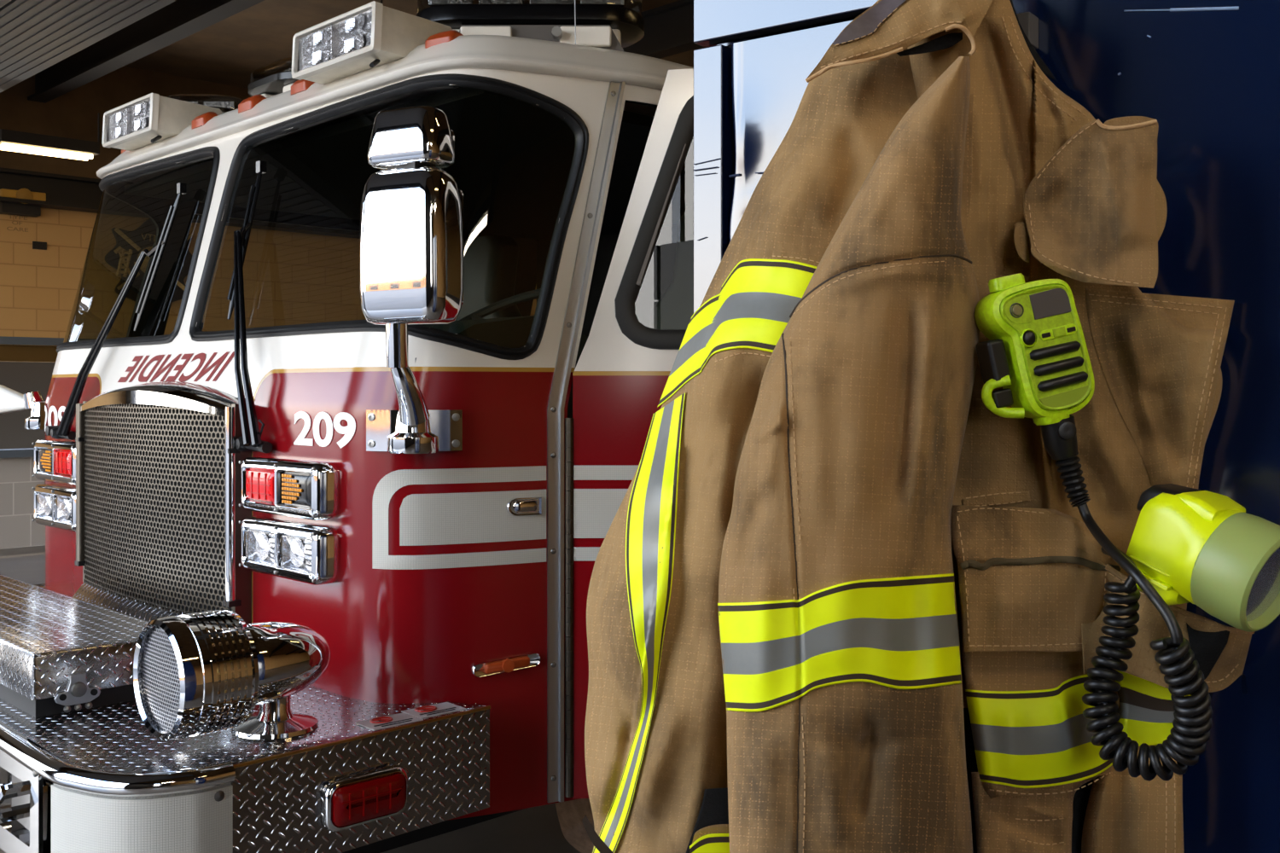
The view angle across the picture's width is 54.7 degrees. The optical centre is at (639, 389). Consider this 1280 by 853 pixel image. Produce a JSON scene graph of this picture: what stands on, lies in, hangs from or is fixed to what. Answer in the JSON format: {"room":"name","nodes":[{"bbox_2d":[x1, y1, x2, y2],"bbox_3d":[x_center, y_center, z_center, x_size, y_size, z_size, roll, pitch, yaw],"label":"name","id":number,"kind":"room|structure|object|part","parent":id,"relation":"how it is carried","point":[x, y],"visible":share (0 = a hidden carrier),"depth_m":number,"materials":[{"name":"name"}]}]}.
{"room":"emergency services station","nodes":[
{"label":"emergency services station","id":0,"kind":"room"},
{"bbox_2d":[0,361,55,449],"bbox_3d":[-6.294,0.150,12.477,6.500,1.600,0.101,0,0,-44],"label":"wall","id":1,"kind":"structure","parent":0,"point":[22,377],"depth_m":12.47,"materials":[{"name":"black paint"}]},
{"bbox_2d":[0,66,536,549],"bbox_3d":[-3.307,-0.850,13.855,18.400,4.600,0.202,0,0,-44],"label":"wall","id":2,"kind":"structure","parent":0,"point":[290,278],"depth_m":11.84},
{"bbox_2d":[0,448,33,458],"bbox_3d":[-5.442,0.580,11.604,6.000,0.070,0.202,0,0,-44],"label":"trim","id":3,"kind":"structure","parent":2,"relation":"attached to","point":[8,453],"depth_m":11.25,"materials":[{"name":"grey metal"}]},
{"bbox_2d":[6,215,28,232],"bbox_3d":[-5.714,-1.530,11.361,0.184,0.145,0.001,0,0,-44],"label":"stencilled words","id":4,"kind":"object","parent":2,"relation":"attached to","point":[20,223],"visible":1,"depth_m":11.37,"materials":[{"name":"brown"}]},
{"bbox_2d":[0,188,46,217],"bbox_3d":[-5.644,-1.716,11.287,0.382,0.226,0.210,0,0,-44],"label":"emergency light","id":5,"kind":"object","parent":2,"relation":"attached to","point":[8,208],"visible":0.92,"depth_m":11.24,"materials":[{"name":"orange"}]},
{"bbox_2d":[0,344,58,362],"bbox_3d":[-5.498,-0.340,11.661,5.600,0.160,0.103,0,0,-44],"label":"trim","id":6,"kind":"structure","parent":2,"relation":"attached to","point":[8,353],"depth_m":11.44,"materials":[{"name":"brown"}]},
{"bbox_2d":[32,241,46,250],"bbox_3d":[-5.574,-1.340,11.488,0.120,0.070,0.030,0,0,-44],"label":"wall outlet","id":7,"kind":"object","parent":2,"relation":"attached to","point":[36,245],"visible":1,"depth_m":11.47,"materials":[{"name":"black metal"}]},
{"bbox_2d":[0,336,96,345],"bbox_3d":[-5.442,-0.450,11.604,6.000,0.070,0.062,0,0,-44],"label":"trim","id":8,"kind":"structure","parent":2,"relation":"attached to","point":[3,340],"depth_m":11.42,"materials":[{"name":"grey"}]},
{"bbox_2d":[0,0,175,93],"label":"ceiling","id":9,"kind":"structure","parent":2,"relation":"in","point":[36,36],"depth_m":7.64,"materials":[{"name":"grey"}]},
{"bbox_2d":[0,112,99,160],"bbox_3d":[-4.608,-2.019,9.600,0.815,0.383,0.260,0,0,-44],"label":"fluorescent light","id":10,"kind":"object","parent":9,"relation":"hanging from","point":[14,141],"visible":1,"depth_m":9.53,"materials":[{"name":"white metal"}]},
{"bbox_3d":[-4.608,-2.079,9.600,0.815,0.263,0.016,0,0,-44],"label":"hanger rod","id":11,"kind":"part","parent":10,"relation":"part of","materials":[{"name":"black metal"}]},
{"bbox_2d":[104,218,192,302],"bbox_3d":[-4.791,-1.220,12.197,0.930,0.954,0.080,0,0,-44],"label":"shield plaque","id":12,"kind":"object","parent":2,"relation":"attached to","point":[123,258],"visible":0.59,"depth_m":12.07,"materials":[{"name":"black"}]},
{"bbox_2d":[0,167,359,238],"bbox_3d":[-3.153,-1.840,13.697,18.200,0.290,0.241,0,0,-44],"label":"ceiling beam","id":13,"kind":"structure","parent":2,"relation":"attached to","point":[63,192],"depth_m":11.59,"materials":[{"name":"black metal"}]},
{"bbox_2d":[0,545,581,852],"bbox_3d":[2.682,1.500,7.718,18.600,0.100,17.550,0,0,-44],"label":"floor","id":14,"kind":"structure","parent":0,"point":[538,829],"depth_m":4.05,"materials":[{"name":"concrete"}]},
{"bbox_2d":[0,0,693,852],"bbox_3d":[0.797,0.190,5.518,7.346,2.508,3.810,0,0,-44],"label":"fire truck","id":15,"kind":"object","parent":14,"relation":"on","point":[318,587],"visible":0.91,"depth_m":2.84,"materials":[{"name":"paint"}]},
{"bbox_3d":[-1.184,0.795,2.401,0.068,0.205,0.300,0,0,-44],"label":"pocket plate","id":16,"kind":"part","parent":15,"relation":"part of","materials":[{"name":"silver metal"}]},
{"bbox_3d":[-2.099,0.035,4.287,0.068,0.063,0.064,0,0,-44],"label":"mirror stem","id":17,"kind":"part","parent":15,"relation":"part of","materials":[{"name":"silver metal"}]},
{"bbox_3d":[-1.837,0.373,3.933,0.059,0.128,0.372,0,0,-44],"label":"bezel frame","id":18,"kind":"part","parent":15,"relation":"part of","materials":[{"name":"silver metal"}]},
{"bbox_3d":[-1.837,0.228,3.933,0.059,0.128,0.372,0,0,-44],"label":"bezel frame","id":19,"kind":"part","parent":15,"relation":"part of","materials":[{"name":"silver metal"}]},
{"bbox_2d":[55,450,71,476],"bbox_3d":[-1.788,0.228,3.866,0.034,0.078,0.142,0,0,-44],"label":"lamp","id":20,"kind":"object","parent":15,"relation":"attached to","point":[63,458],"depth_m":3.85,"materials":[{"name":"red plastic"}]},
{"bbox_3d":[-1.603,0.597,3.152,0.325,0.096,1.315,0,0,-44],"label":"box lid","id":21,"kind":"part","parent":15,"relation":"part of","materials":[{"name":"silver metal"}]},
{"bbox_3d":[-1.193,0.635,2.625,0.095,0.064,0.007,0,0,-44],"label":"latch plate","id":22,"kind":"part","parent":15,"relation":"part of","materials":[{"name":"silver metal"}]},
{"bbox_3d":[-1.642,-0.400,4.006,0.426,0.700,1.262,0,0,-28],"label":"windshield pane","id":23,"kind":"part","parent":15,"relation":"part of","materials":[{"name":"clear glass"}]},
{"bbox_3d":[-1.647,-0.137,3.772,0.373,0.563,0.050,0,0,28],"label":"wiper arm","id":24,"kind":"part","parent":15,"relation":"part of","materials":[{"name":"black metal"}]},
{"bbox_3d":[-1.702,0.702,3.055,0.249,0.050,2.526,0,0,-44],"label":"chrome rail","id":25,"kind":"part","parent":15,"relation":"part of","materials":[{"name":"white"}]},
{"bbox_3d":[-0.906,0.798,2.211,0.332,0.159,0.085,0,0,1],"label":"white reflective panel","id":26,"kind":"part","parent":15,"relation":"part of","materials":[{"name":"white metal"}]},
{"bbox_3d":[-1.428,-0.394,3.689,0.153,0.441,0.046,0,0,-5],"label":"wiper blade","id":27,"kind":"part","parent":15,"relation":"part of","materials":[{"name":"black rubber"}]},
{"bbox_2d":[141,627,180,733],"bbox_3d":[-0.905,0.550,2.352,0.010,0.203,0.197,0,0,-44],"label":"grille","id":28,"kind":"object","parent":15,"relation":"attached to","point":[160,646],"depth_m":2.35,"materials":[{"name":"grey metal"}]},
{"bbox_2d":[101,93,223,151],"bbox_3d":[-1.571,-0.852,4.070,0.442,0.150,0.444,0,0,0],"label":"light","id":29,"kind":"object","parent":15,"relation":"on","point":[152,121],"depth_m":3.94,"materials":[{"name":"beige paint"}]},
{"bbox_2d":[72,381,252,624],"bbox_3d":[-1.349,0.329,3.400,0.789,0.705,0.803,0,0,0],"label":"grille","id":30,"kind":"object","parent":15,"relation":"attached to","point":[161,514],"depth_m":3.30,"materials":[{"name":"silver metal"}]},
{"bbox_2d":[168,93,243,113],"bbox_3d":[-1.573,-0.967,4.500,0.300,0.174,0.270,0,0,0],"label":"light","id":31,"kind":"object","parent":15,"relation":"on","point":[224,106],"depth_m":4.43,"materials":[{"name":"beige paint"}]},
{"bbox_3d":[-1.049,-0.400,3.293,0.025,0.431,0.120,0,0,37],"label":"wiper blade","id":32,"kind":"part","parent":15,"relation":"part of","materials":[{"name":"black rubber"}]},
{"bbox_3d":[-0.998,-0.143,3.117,0.035,0.561,0.360,0,0,-26],"label":"wiper arm","id":33,"kind":"part","parent":15,"relation":"part of","materials":[{"name":"black metal"}]},
{"bbox_2d":[246,469,274,503],"bbox_3d":[-0.894,0.228,2.950,0.034,0.078,0.142,0,0,-44],"label":"lamp","id":34,"kind":"object","parent":15,"relation":"attached to","point":[260,483],"depth_m":2.93,"materials":[{"name":"red plastic"}]},
{"bbox_2d":[248,57,298,98],"bbox_3d":[-1.125,-0.977,4.100,0.386,0.174,0.389,0,0,0],"label":"light","id":35,"kind":"object","parent":15,"relation":"on","point":[281,82],"depth_m":4.00,"materials":[{"name":"beige paint"}]},
{"bbox_3d":[-0.827,0.373,2.898,0.059,0.128,0.372,0,0,-44],"label":"bezel frame","id":36,"kind":"part","parent":15,"relation":"part of","materials":[{"name":"silver metal"}]},
{"bbox_3d":[-0.827,0.228,2.898,0.059,0.128,0.372,0,0,-44],"label":"bezel frame","id":37,"kind":"part","parent":15,"relation":"part of","materials":[{"name":"silver metal"}]},
{"bbox_3d":[-0.550,0.794,2.478,0.595,0.216,0.062,0,0,-44],"label":"plate","id":38,"kind":"part","parent":15,"relation":"part of","materials":[{"name":"silver metal"}]},
{"bbox_2d":[321,764,407,831],"bbox_3d":[-0.538,0.803,2.433,0.185,0.098,0.022,0,0,-44],"label":"light","id":39,"kind":"object","parent":15,"relation":"attached to","point":[355,798],"depth_m":2.41,"materials":[{"name":"red plastic"}]},
{"bbox_3d":[-0.517,0.685,2.555,0.115,0.002,0.075,0,0,-42],"label":"label plate","id":40,"kind":"part","parent":15,"relation":"part of","materials":[{"name":"grey metal"}]},
{"bbox_2d":[373,718,413,727],"bbox_3d":[-0.510,0.684,2.542,0.080,0.002,0.065,0,0,-1],"label":"print","id":41,"kind":"object","parent":15,"relation":"on","point":[377,722],"depth_m":2.54,"materials":[{"name":"black"}]},
{"bbox_3d":[-0.503,-0.099,2.564,0.048,0.108,0.056,0,0,-10],"label":"mirror arm","id":42,"kind":"part","parent":15,"relation":"part of","materials":[{"name":"silver metal"}]},
{"bbox_3d":[-0.483,0.008,2.607,0.064,0.134,0.103,0,0,9],"label":"mirror stem","id":43,"kind":"part","parent":15,"relation":"part of","materials":[{"name":"silver metal"}]},
{"bbox_3d":[-0.441,0.685,2.644,0.115,0.002,0.075,0,0,-42],"label":"label plate","id":44,"kind":"part","parent":15,"relation":"part of","materials":[{"name":"grey metal"}]},
{"bbox_3d":[0.655,1.030,5.356,6.200,0.220,1.500,0,0,-44],"label":"chassis frame","id":45,"kind":"part","parent":15,"relation":"part of","materials":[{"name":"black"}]},
{"bbox_2d":[418,707,456,715],"bbox_3d":[-0.434,0.684,2.631,0.080,0.002,0.065,0,0,-1],"label":"print","id":46,"kind":"object","parent":15,"relation":"on","point":[422,711],"depth_m":2.63,"materials":[{"name":"black"}]},
{"bbox_2d":[450,128,454,148],"bbox_3d":[-0.447,-0.514,2.612,0.130,0.070,0.006,0,0,27],"label":"mirror glass","id":47,"kind":"object","parent":15,"relation":"on","point":[452,133],"depth_m":2.58,"materials":[{"name":"silver metal"}]},
{"bbox_2d":[459,188,463,304],"bbox_3d":[-0.445,-0.296,2.616,0.170,0.256,0.003,0,0,27],"label":"mirror glass","id":48,"kind":"object","parent":15,"relation":"attached to","point":[461,192],"depth_m":2.58,"materials":[{"name":"silver metal"}]},
{"bbox_2d":[291,0,644,84],"bbox_3d":[-0.447,-0.917,3.162,0.916,0.281,0.446,0,0,0],"label":"light","id":49,"kind":"object","parent":15,"relation":"on","point":[372,39],"depth_m":3.10,"materials":[{"name":"beige paint"}]},
{"bbox_3d":[-0.387,-0.888,3.110,0.130,0.050,0.020,0,0,0],"label":"bracket plate","id":50,"kind":"part","parent":15,"relation":"part of","materials":[{"name":"beige paint"}]},
{"bbox_3d":[-0.653,-0.130,4.945,0.274,0.960,0.500,0,0,-44],"label":"seat","id":51,"kind":"part","parent":15,"relation":"part of","materials":[{"name":"black plastic"}]},
{"bbox_3d":[-0.263,0.264,2.803,0.087,0.042,0.012,0,0,-28],"label":"latch frame","id":52,"kind":"part","parent":15,"relation":"part of","materials":[{"name":"silver metal"}]},
{"bbox_3d":[-0.254,-0.880,3.200,0.445,0.080,0.160,0,0,0],"label":"bracket plate","id":53,"kind":"part","parent":15,"relation":"part of","materials":[{"name":"grey plastic"}]},
{"bbox_2d":[574,0,575,44],"bbox_3d":[-0.161,-0.920,3.070,0.005,0.140,0.003,0,0,0],"label":"antenna","id":54,"kind":"object","parent":15,"relation":"attached to","point":[574,0],"depth_m":3.07,"materials":[{"name":"silver metal"}]},
{"bbox_3d":[-0.137,-0.888,3.110,0.130,0.050,0.020,0,0,0],"label":"bracket plate","id":55,"kind":"part","parent":15,"relation":"part of","materials":[{"name":"beige paint"}]},
{"bbox_3d":[0.316,0.100,2.871,0.942,1.680,0.050,0,0,0],"label":"door panel","id":56,"kind":"part","parent":15,"relation":"part of","materials":[{"name":"paint"}]},
{"bbox_3d":[0.213,-0.130,4.058,0.274,0.960,0.500,0,0,-44],"label":"seat","id":57,"kind":"part","parent":15,"relation":"part of","materials":[{"name":"black plastic"}]},
{"bbox_2d":[693,0,1279,852],"bbox_3d":[0.555,0.460,1.089,0.920,1.980,0.590,0,0,36],"label":"locker","id":58,"kind":"object","parent":14,"relation":"on","point":[1207,72],"visible":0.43,"depth_m":0.91,"materials":[{"name":"blue metal"}]},
{"bbox_3d":[0.428,-0.430,0.916,0.920,0.200,0.020,0,0,36],"label":"locker rail","id":59,"kind":"part","parent":58,"relation":"part of","materials":[{"name":"black metal"}]},
{"bbox_2d":[581,0,1254,852],"bbox_3d":[0.178,0.026,0.909,0.512,0.789,0.260,0,0,11],"label":"coat","id":60,"kind":"object","parent":58,"relation":"hanging from","point":[840,600],"visible":0.91,"depth_m":0.86,"materials":[{"name":"beige fabric"}]},
{"bbox_2d":[974,273,1212,781],"bbox_3d":[0.291,0.084,0.804,0.079,0.327,0.146,0,0,-28],"label":"microphone","id":61,"kind":"object","parent":60,"relation":"attached to","point":[1036,350],"visible":1,"depth_m":0.83,"materials":[{"name":"plastic"}]},
{"bbox_3d":[0.249,-0.073,0.842,0.024,0.008,0.014,-12,0,-14],"label":"knob","id":62,"kind":"part","parent":61,"relation":"part of","materials":[{"name":"plastic"}]},
{"bbox_3d":[0.253,-0.053,0.828,0.021,0.020,0.001,-12,0,-14],"label":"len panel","id":63,"kind":"part","parent":61,"relation":"part of","materials":[{"name":"plastic"}]},
{"bbox_3d":[0.287,0.006,0.833,0.040,0.011,0.001,-12,0,-14],"label":"panel","id":64,"kind":"part","parent":61,"relation":"part of","materials":[{"name":"plastic"}]},
{"bbox_3d":[0.316,0.117,0.814,0.009,0.023,0.047,0,0,1],"label":"cord","id":65,"kind":"part","parent":61,"relation":"part of","materials":[{"name":"black rubber"}]},
{"bbox_3d":[0.311,0.114,0.793,0.027,0.079,0.105,-12,0,-14],"label":"cord","id":66,"kind":"part","parent":61,"relation":"part of","materials":[{"name":"black rubber"}]},
{"bbox_3d":[0.321,0.186,0.782,0.047,0.123,0.080,0,0,-25],"label":"coiled cord","id":67,"kind":"part","parent":61,"relation":"part of","materials":[{"name":"black rubber"}]},
{"bbox_2d":[1126,483,1279,632],"bbox_3d":[0.366,0.106,0.790,0.069,0.088,0.100,0,0,-37],"label":"lamp","id":68,"kind":"object","parent":60,"relation":"attached to","point":[1202,549],"visible":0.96,"depth_m":0.77,"materials":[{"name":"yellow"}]},
{"bbox_3d":[0.373,0.175,0.819,0.031,0.044,0.025,0,0,0],"label":"hook tape panel","id":69,"kind":"part","parent":60,"relation":"part of","materials":[{"name":"black fabric"}]},
{"bbox_2d":[124,0,715,88],"bbox_3d":[2.682,-3.200,7.718,18.600,0.100,17.550,0,0,-44],"label":"ceiling","id":70,"kind":"structure","parent":0,"point":[227,51],"depth_m":11.18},
{"bbox_3d":[8.671,-0.850,1.580,18.400,4.600,0.200,0,0,-44],"label":"wall","id":71,"kind":"structure","parent":0,"visible":0},
{"bbox_2d":[27,0,264,103],"bbox_3d":[0.320,-2.850,5.413,0.162,0.350,16.950,0,0,-44],"label":"ceiling beam","id":72,"kind":"structure","parent":71,"relation":"attached to","point":[179,20],"depth_m":9.84,"materials":[{"name":"black metal"}]},
{"bbox_2d":[622,0,703,58],"bbox_3d":[2.467,-2.850,7.508,0.161,0.350,16.950,0,0,-44],"label":"ceiling beam","id":73,"kind":"structure","parent":71,"relation":"attached to","point":[668,28],"depth_m":9.78,"materials":[{"name":"black metal"}]}
]}

